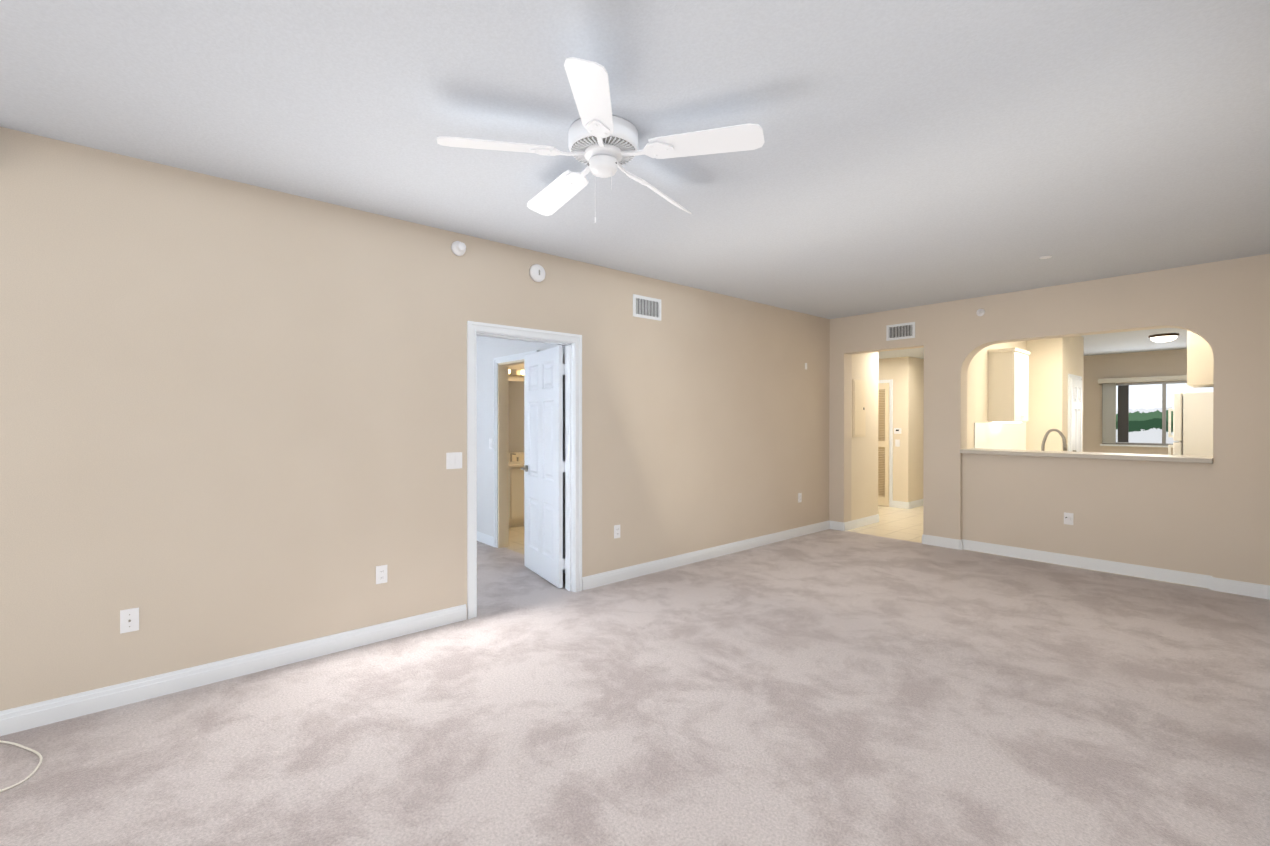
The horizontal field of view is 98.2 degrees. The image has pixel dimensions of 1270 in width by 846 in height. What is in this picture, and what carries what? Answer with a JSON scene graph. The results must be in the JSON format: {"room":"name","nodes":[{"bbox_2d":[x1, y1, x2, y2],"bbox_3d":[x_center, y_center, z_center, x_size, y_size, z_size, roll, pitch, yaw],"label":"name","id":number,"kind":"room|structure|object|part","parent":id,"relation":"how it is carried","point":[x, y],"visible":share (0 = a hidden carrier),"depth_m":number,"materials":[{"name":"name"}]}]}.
{"room":"empty living room","nodes":[
{"label":"empty living room","id":0,"kind":"room"},
{"bbox_2d":[0,127,829,710],"bbox_3d":[-1.075,0.029,4.118,9.520,2.740,0.121,0,0,-41],"label":"wall","id":1,"kind":"structure","parent":0,"point":[232,419],"depth_m":3.20,"materials":[{"name":"beige paint"}]},
{"bbox_2d":[120,607,138,633],"bbox_3d":[-2.536,0.991,2.762,0.070,0.115,0.006,0,0,-41],"label":"outlet","id":2,"kind":"object","parent":1,"relation":"attached to","point":[125,617],"visible":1,"depth_m":2.76,"materials":[{"name":"white plastic"}]},
{"bbox_2d":[376,565,386,583],"bbox_3d":[-1.633,0.977,3.549,0.070,0.115,0.010,0,0,-41],"label":"outlet","id":3,"kind":"object","parent":1,"relation":"attached to","point":[381,573],"visible":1,"depth_m":3.54,"materials":[{"name":"white plastic"}]},
{"bbox_2d":[446,452,461,468],"bbox_3d":[-1.267,0.264,3.864,0.115,0.115,0.013,0,0,-41],"label":"light switch","id":4,"kind":"object","parent":1,"relation":"attached to","point":[453,460],"visible":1,"depth_m":3.86,"materials":[{"name":"white plastic"}]},
{"bbox_2d":[451,241,465,255],"bbox_3d":[-1.224,-1.230,3.856,0.104,0.104,0.070,0,0,-41],"label":"sprinkler","id":5,"kind":"object","parent":1,"relation":"attached to","point":[458,248],"visible":1,"depth_m":3.85,"materials":[{"name":"white plastic"}]},
{"bbox_2d":[467,321,581,618],"bbox_3d":[-0.865,0.335,4.304,0.994,2.127,0.158,0,0,-41],"label":"door frame","id":6,"kind":"structure","parent":1,"relation":"attached to","point":[473,327],"depth_m":4.53,"materials":[{"name":"white wood"}]},
{"bbox_2d":[565,364,566,569],"bbox_3d":[-0.579,0.368,4.620,0.002,1.730,0.048,0,0,-41],"label":"jamb hinge leaves","id":7,"kind":"object","parent":6,"relation":"attached to","point":[565,466],"visible":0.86,"depth_m":4.62,"materials":[{"name":"white"}]},
{"bbox_2d":[529,264,545,281],"bbox_3d":[-0.754,-1.169,4.287,0.136,0.136,0.040,0,0,-41],"label":"smoke detector","id":8,"kind":"object","parent":1,"relation":"attached to","point":[537,272],"visible":0.98,"depth_m":4.27,"materials":[{"name":"white plastic"}]},
{"bbox_2d":[520,346,564,587],"bbox_3d":[-0.838,0.369,4.980,0.159,2.035,0.846,0,0,-31],"label":"bedroom door","id":9,"kind":"structure","parent":1,"relation":"in","point":[543,468],"depth_m":4.91,"materials":[{"name":"white wood"}]},
{"bbox_3d":[-0.998,0.435,5.244,0.159,0.064,0.152,0,0,-31],"label":"lever","id":10,"kind":"part","parent":9,"relation":"part of","materials":[{"name":"silver metal"}]},
{"bbox_2d":[614,525,619,538],"bbox_3d":[-0.155,0.956,4.841,0.070,0.115,0.010,0,0,-41],"label":"outlet","id":11,"kind":"object","parent":1,"relation":"attached to","point":[616,531],"visible":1,"depth_m":4.83,"materials":[{"name":"white plastic"}]},
{"bbox_2d":[0,514,1269,735],"bbox_3d":[0.638,1.351,2.986,10.360,0.108,3.850,0,0,-41],"label":"baseboard","id":12,"kind":"structure","parent":1,"relation":"attached to","point":[30,716],"depth_m":3.59,"materials":[{"name":"white"}]},
{"bbox_2d":[633,294,660,320],"bbox_3d":[0.114,-1.061,5.069,0.350,0.200,0.008,0,0,-41],"label":"air vent","id":13,"kind":"object","parent":1,"relation":"in","point":[635,305],"visible":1,"depth_m":5.05,"materials":[{"name":"white metal"}]},
{"bbox_2d":[798,493,801,502],"bbox_3d":[2.023,0.916,6.747,0.070,0.115,0.010,0,0,-41],"label":"outlet","id":14,"kind":"object","parent":1,"relation":"attached to","point":[799,497],"visible":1,"depth_m":6.74,"materials":[{"name":"white plastic"}]},
{"bbox_2d":[504,526,523,553],"bbox_3d":[-0.727,1.414,7.220,2.520,0.060,4.080,0,0,-41],"label":"floor","id":15,"kind":"structure","parent":0,"point":[516,539],"depth_m":6.55,"materials":[{"name":"beige tile"}]},
{"bbox_2d":[509,468,512,527],"bbox_3d":[-1.981,0.984,7.265,0.455,0.800,0.554,0,0,-41],"label":"base cabinet","id":16,"kind":"object","parent":15,"relation":"on","point":[510,469],"depth_m":7.22,"materials":[{"name":"white wood"}]},
{"bbox_2d":[513,467,523,526],"bbox_3d":[-1.642,0.982,7.561,0.445,0.800,0.554,0,0,-41],"label":"base cabinet","id":17,"kind":"object","parent":15,"relation":"on","point":[516,496],"depth_m":7.29,"materials":[{"name":"white wood"}]},
{"bbox_2d":[509,460,523,467],"bbox_3d":[-1.467,0.561,7.697,1.840,0.040,0.578,0,0,-41],"label":"countertop","id":18,"kind":"structure","parent":17,"relation":"on","point":[513,464],"depth_m":7.29,"materials":[{"name":"beige"}]},
{"bbox_2d":[510,453,518,461],"bbox_3d":[-1.695,0.482,7.653,0.228,0.120,0.133,0,0,-41],"label":"bathroom faucet","id":19,"kind":"object","parent":18,"relation":"on","point":[511,454],"visible":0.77,"depth_m":7.68,"materials":[{"name":"silver metal"}]},
{"bbox_2d":[509,364,523,453],"bbox_3d":[-1.533,0.009,8.103,2.360,2.740,0.120,0,0,-41],"label":"wall","id":20,"kind":"structure","parent":0,"point":[515,377],"depth_m":7.89,"materials":[{"name":"beige paint"}]},
{"bbox_2d":[509,453,523,460],"bbox_3d":[-1.652,0.490,7.907,1.840,0.100,0.019,0,0,-41],"label":"backsplash","id":21,"kind":"structure","parent":20,"relation":"attached to","point":[520,456],"depth_m":7.87,"materials":[{"name":"beige"}]},
{"bbox_2d":[509,381,523,452],"bbox_3d":[-1.648,-0.090,7.916,1.780,1.020,0.007,0,0,-41],"label":"bathroom mirror","id":22,"kind":"object","parent":20,"relation":"attached to","point":[516,416],"visible":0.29,"depth_m":7.87,"materials":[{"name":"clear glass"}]},
{"bbox_2d":[509,369,523,375],"bbox_3d":[-1.612,-0.719,7.856,1.200,0.080,0.139,0,0,-41],"label":"sconce","id":23,"kind":"object","parent":20,"relation":"attached to","point":[516,372],"visible":0.15,"depth_m":7.80,"materials":[{"name":"silver metal"}]},
{"bbox_2d":[476,336,564,558],"bbox_3d":[-1.676,0.018,6.383,0.120,2.740,4.080,0,0,-41],"label":"wall","id":24,"kind":"structure","parent":0,"point":[489,350],"depth_m":6.30,"materials":[{"name":"white paint"}]},
{"bbox_2d":[477,531,493,546],"bbox_3d":[-2.273,1.331,6.970,0.016,0.108,2.120,0,0,-41],"label":"baseboard","id":25,"kind":"structure","parent":24,"relation":"attached to","point":[485,538],"depth_m":6.32,"materials":[{"name":"white wood"}]},
{"bbox_2d":[489,438,491,448],"bbox_3d":[-1.640,0.234,6.243,0.013,0.115,0.070,0,0,-41],"label":"bedroom light switch","id":26,"kind":"object","parent":24,"relation":"attached to","point":[490,443],"visible":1,"depth_m":6.24,"materials":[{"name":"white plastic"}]},
{"bbox_2d":[494,350,538,547],"bbox_3d":[-1.222,0.334,5.852,0.139,2.114,0.928,0,0,-41],"label":"door frame","id":27,"kind":"structure","parent":24,"relation":"attached to","point":[503,454],"depth_m":6.13,"materials":[{"name":"white wood"}]},
{"bbox_2d":[0,529,1269,845],"bbox_3d":[-1.105,1.429,4.173,9.540,0.060,8.170,0,0,-41],"label":"floor","id":28,"kind":"structure","parent":0,"point":[830,687],"depth_m":2.56,"materials":[{"name":"grey carpet"}]},
{"bbox_2d":[0,740,41,791],"bbox_3d":[-2.943,1.403,2.011,1.086,0.008,0.567,0,0,-41],"label":"cord","id":29,"kind":"object","parent":28,"relation":"on","point":[31,750],"visible":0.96,"depth_m":2.29,"materials":[{"name":"white plastic"}]},
{"bbox_2d":[0,0,1269,355],"bbox_3d":[1.880,-1.414,6.770,17.470,0.120,8.170,0,0,-41],"label":"ceiling","id":30,"kind":"structure","parent":0,"point":[916,152],"depth_m":2.42,"materials":[{"name":"white paint"}]},
{"bbox_2d":[436,57,763,222],"bbox_3d":[-0.153,-1.129,2.573,1.382,0.408,1.372,0,0,-41],"label":"ceiling fan","id":31,"kind":"object","parent":30,"relation":"hanging from","point":[602,141],"visible":1,"depth_m":2.40,"materials":[{"name":"white"}]},
{"bbox_3d":[-0.600,-1.208,2.399,0.481,0.059,0.312,0,0,-41],"label":"blade","id":32,"kind":"part","parent":31,"relation":"part of","materials":[{"name":"white wood"}]},
{"bbox_3d":[-0.416,-1.210,2.925,0.180,0.059,0.496,0,0,-41],"label":"blade","id":33,"kind":"part","parent":31,"relation":"part of","materials":[{"name":"white wood"}]},
{"bbox_3d":[-0.159,-1.206,2.059,0.414,0.059,0.428,0,0,-41],"label":"blade","id":34,"kind":"part","parent":31,"relation":"part of","materials":[{"name":"white wood"}]},
{"bbox_2d":[571,136,634,164],"bbox_3d":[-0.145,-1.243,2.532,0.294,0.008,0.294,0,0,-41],"label":"motor","id":35,"kind":"object","parent":31,"relation":"attached to","point":[584,145],"depth_m":2.46,"materials":[{"name":"white metal"}]},
{"bbox_3d":[0.137,-1.210,2.916,0.491,0.102,0.214,0,0,-41],"label":"blade","id":36,"kind":"part","parent":31,"relation":"part of","materials":[{"name":"white wood"}]},
{"bbox_3d":[0.301,-1.208,2.374,0.334,0.059,0.475,0,0,-41],"label":"blade","id":37,"kind":"part","parent":31,"relation":"part of","materials":[{"name":"white wood"}]},
{"bbox_2d":[1039,255,1051,258],"bbox_3d":[3.319,-1.339,4.449,0.084,0.008,0.084,0,0,-41],"label":"sprinkler","id":38,"kind":"object","parent":30,"relation":"attached to","point":[1046,257],"visible":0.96,"depth_m":4.44,"materials":[{"name":"white plastic"}]},
{"bbox_2d":[1148,333,1178,341],"bbox_3d":[8.176,-1.308,8.511,0.350,0.110,0.350,0,0,-41],"label":"light","id":39,"kind":"object","parent":30,"relation":"attached to","point":[1166,337],"visible":1,"depth_m":8.42,"materials":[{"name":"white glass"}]},
{"bbox_3d":[8.176,-1.290,8.511,0.310,0.074,0.310,0,0,-41],"label":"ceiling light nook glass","id":40,"kind":"part","parent":39,"relation":"part of","materials":[{"name":"white glass"}]},
{"bbox_2d":[851,352,878,520],"bbox_3d":[3.009,0.012,7.559,0.760,2.740,0.320,0,0,-41],"label":"wall","id":41,"kind":"structure","parent":0,"point":[864,473],"depth_m":7.47,"materials":[{"name":"beige paint"}]},
{"bbox_2d":[852,379,865,436],"bbox_3d":[2.978,-0.194,7.304,0.340,0.755,0.021,0,0,-41],"label":"electrical panel","id":42,"kind":"object","parent":41,"relation":"attached to","point":[858,408],"visible":0.98,"depth_m":7.28,"materials":[{"name":"beige metal"}]},
{"bbox_2d":[878,356,911,506],"bbox_3d":[3.531,0.001,9.863,0.120,2.740,2.700,0,0,-41],"label":"wall","id":43,"kind":"structure","parent":0,"point":[898,370],"depth_m":8.89,"materials":[{"name":"beige paint"}]},
{"bbox_2d":[878,383,888,505],"bbox_3d":[3.952,0.354,9.269,0.028,2.020,0.650,0,0,-41],"label":"door","id":44,"kind":"structure","parent":43,"relation":"in","point":[883,444],"depth_m":9.09,"materials":[{"name":"beige wood"}]},
{"bbox_2d":[878,379,892,506],"bbox_3d":[3.957,0.331,9.273,0.019,2.086,0.758,0,0,-41],"label":"door frame","id":45,"kind":"structure","parent":43,"relation":"attached to","point":[890,382],"depth_m":9.01,"materials":[{"name":"white wood"}]},
{"bbox_2d":[895,439,899,446],"bbox_3d":[4.258,0.326,8.932,0.013,0.115,0.070,0,0,-41],"label":"light switch","id":46,"kind":"object","parent":43,"relation":"attached to","point":[897,443],"visible":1,"depth_m":8.93,"materials":[{"name":"white plastic"}]},
{"bbox_2d":[894,428,900,433],"bbox_3d":[4.258,0.131,8.924,0.024,0.090,0.110,0,0,-41],"label":"thermostat","id":47,"kind":"object","parent":43,"relation":"attached to","point":[897,430],"visible":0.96,"depth_m":8.91,"materials":[{"name":"white plastic"}]},
{"bbox_2d":[879,348,923,358],"bbox_3d":[3.812,-1.216,9.325,4.299,0.299,3.870,0,0,-41],"label":"ceiling","id":48,"kind":"structure","parent":0,"point":[916,352],"depth_m":8.41,"materials":[{"name":"beige paint"}]},
{"bbox_2d":[911,357,923,500],"bbox_3d":[5.160,0.002,9.573,1.950,2.740,0.120,0,0,-41],"label":"wall","id":49,"kind":"structure","parent":0,"point":[917,428],"depth_m":9.04,"materials":[{"name":"beige paint"}]},
{"bbox_2d":[907,499,922,508],"bbox_3d":[5.153,1.319,9.484,2.086,0.108,0.016,0,0,-41],"label":"baseboard","id":50,"kind":"structure","parent":49,"relation":"attached to","point":[917,503],"depth_m":8.95,"materials":[{"name":"white wood"}]},
{"bbox_2d":[967,341,1025,448],"bbox_3d":[4.641,0.013,7.319,2.900,2.740,0.250,0,0,-41],"label":"wall","id":51,"kind":"structure","parent":0,"point":[977,391],"depth_m":6.81,"materials":[{"name":"beige paint"}]},
{"bbox_2d":[974,422,1025,449],"bbox_3d":[4.957,0.238,7.422,2.190,0.490,0.011,0,0,-41],"label":"backsplash","id":52,"kind":"structure","parent":51,"relation":"attached to","point":[999,435],"depth_m":7.34,"materials":[{"name":"white tile"}]},
{"bbox_2d":[988,347,1029,421],"bbox_3d":[4.849,-0.476,7.131,0.670,0.920,0.300,0,0,-41],"label":"upper cabinet","id":53,"kind":"object","parent":51,"relation":"attached to","point":[1008,377],"visible":1,"depth_m":6.95,"materials":[{"name":"white wood"}]},
{"bbox_2d":[847,505,1208,588],"bbox_3d":[5.964,1.403,9.360,7.930,0.060,6.670,0,0,-41],"label":"floor","id":54,"kind":"structure","parent":0,"point":[900,523],"depth_m":7.36,"materials":[{"name":"beige tile"}]},
{"bbox_2d":[1168,392,1212,455],"bbox_3d":[6.378,0.530,5.988,0.760,1.720,0.775,0,0,-41],"label":"refrigerator","id":55,"kind":"object","parent":54,"relation":"on","point":[1193,421],"visible":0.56,"depth_m":5.89,"materials":[{"name":"white metal"}]},
{"bbox_3d":[5.883,0.265,6.041,0.025,0.850,0.041,0,0,-41],"label":"handle","id":56,"kind":"part","parent":55,"relation":"part of","materials":[{"name":"white plastic"}]},
{"bbox_3d":[4.453,0.961,5.810,0.615,0.860,1.580,0,0,-41],"label":"base cabinet","id":57,"kind":"object","parent":54,"relation":"on","visible":0},
{"bbox_3d":[4.461,0.511,5.815,0.635,0.040,1.580,0,0,-41],"label":"countertop","id":58,"kind":"structure","parent":57,"relation":"on","visible":0},
{"bbox_2d":[1041,429,1066,450],"bbox_3d":[4.312,0.274,5.670,0.103,0.434,0.220,0,0,-41],"label":"faucet","id":59,"kind":"object","parent":58,"relation":"on","point":[1061,435],"visible":0.73,"depth_m":5.67,"materials":[{"name":"silver metal"}]},
{"bbox_2d":[829,254,1269,585],"bbox_3d":[3.849,0.020,5.869,0.201,2.740,3.970,0,0,-41],"label":"wall","id":60,"kind":"structure","parent":0,"point":[1212,519],"depth_m":5.16,"materials":[{"name":"beige paint"}]},
{"bbox_2d":[886,322,914,340],"bbox_3d":[3.142,-1.083,6.514,0.008,0.185,0.330,0,0,-41],"label":"air vent","id":61,"kind":"object","parent":60,"relation":"in","point":[912,330],"visible":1,"depth_m":6.51,"materials":[{"name":"white metal"}]},
{"bbox_2d":[976,309,984,315],"bbox_3d":[3.681,-1.182,5.872,0.042,0.080,0.080,0,0,-41],"label":"sprinkler","id":62,"kind":"object","parent":60,"relation":"attached to","point":[980,312],"visible":1,"depth_m":5.87,"materials":[{"name":"white plastic"}]},
{"bbox_2d":[1064,512,1073,524],"bbox_3d":[4.220,0.933,5.358,0.022,0.115,0.075,0,0,-41],"label":"wall jack","id":63,"kind":"object","parent":60,"relation":"attached to","point":[1069,519],"visible":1,"depth_m":5.36,"materials":[{"name":"white plastic"}]},
{"bbox_2d":[960,448,1212,462],"bbox_3d":[4.345,0.312,5.445,0.455,0.040,1.908,0,0,-41],"label":"countertop","id":64,"kind":"structure","parent":60,"relation":"on","point":[1151,457],"depth_m":5.20,"materials":[{"name":"beige laminate"}]},
{"bbox_2d":[1026,336,1083,451],"bbox_3d":[6.401,0.007,8.573,1.400,2.740,0.680,0,0,-41],"label":"wall","id":65,"kind":"structure","parent":0,"point":[1054,363],"depth_m":8.03,"materials":[{"name":"beige paint"}]},
{"bbox_2d":[1068,374,1081,450],"bbox_3d":[6.668,0.327,8.344,0.834,2.102,0.019,0,0,-41],"label":"door frame","id":66,"kind":"structure","parent":65,"relation":"attached to","point":[1074,377],"depth_m":8.07,"materials":[{"name":"white wood"}]},
{"bbox_2d":[1070,378,1081,451],"bbox_3d":[6.689,0.358,8.321,0.700,2.030,0.075,0,0,-41],"label":"pantry door","id":67,"kind":"structure","parent":65,"relation":"in","point":[1075,415],"depth_m":8.29,"materials":[{"name":"white wood"}]},
{"bbox_2d":[1083,349,1186,454],"bbox_3d":[9.615,-0.004,10.913,0.120,2.740,3.970,0,0,-41],"label":"wall","id":68,"kind":"structure","parent":0,"point":[1147,364],"depth_m":10.91,"materials":[{"name":"beige paint"}]},
{"bbox_2d":[1100,444,1167,446],"bbox_3d":[9.973,0.443,10.384,0.080,0.030,1.840,0,0,-41],"label":"window sill","id":69,"kind":"structure","parent":68,"relation":"attached to","point":[1132,445],"depth_m":10.66,"materials":[{"name":"white"}]},
{"bbox_2d":[1102,381,1186,445],"bbox_3d":[10.027,-0.177,10.429,0.096,1.210,1.800,0,0,-41],"label":"window","id":70,"kind":"structure","parent":68,"relation":"in","point":[1123,413],"depth_m":10.80,"materials":[{"name":"grey metal"}]},
{"bbox_2d":[1098,375,1186,443],"bbox_3d":[9.946,-0.236,10.358,0.090,1.290,1.900,0,0,-41],"label":"window blinds","id":71,"kind":"object","parent":70,"relation":"attached to","point":[1109,415],"visible":0.96,"depth_m":10.91,"materials":[{"name":"white plastic"}]},
{"bbox_3d":[10.033,-0.177,10.434,0.080,1.210,1.800,0,0,-41],"label":"window frame in the nook","id":72,"kind":"part","parent":70,"relation":"part of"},
{"bbox_3d":[4.530,0.031,3.747,17.470,2.740,0.120,0,0,-41],"label":"wall","id":73,"kind":"structure","parent":0,"visible":0},
{"bbox_2d":[1187,330,1213,387],"bbox_3d":[6.447,-0.879,5.933,0.800,0.938,0.648,0,0,-41],"label":"upper cabinet","id":74,"kind":"object","parent":73,"relation":"attached to","point":[1200,363],"visible":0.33,"depth_m":5.85,"materials":[{"name":"beige paint"}]},
{"label":"outside","id":75,"kind":"structure","parent":0,"visible":0},
{"bbox_2d":[1116,383,1212,443],"bbox_3d":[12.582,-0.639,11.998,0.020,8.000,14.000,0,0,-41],"label":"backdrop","id":76,"kind":"structure","parent":75,"point":[1145,413],"depth_m":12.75,"materials":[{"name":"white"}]}
]}

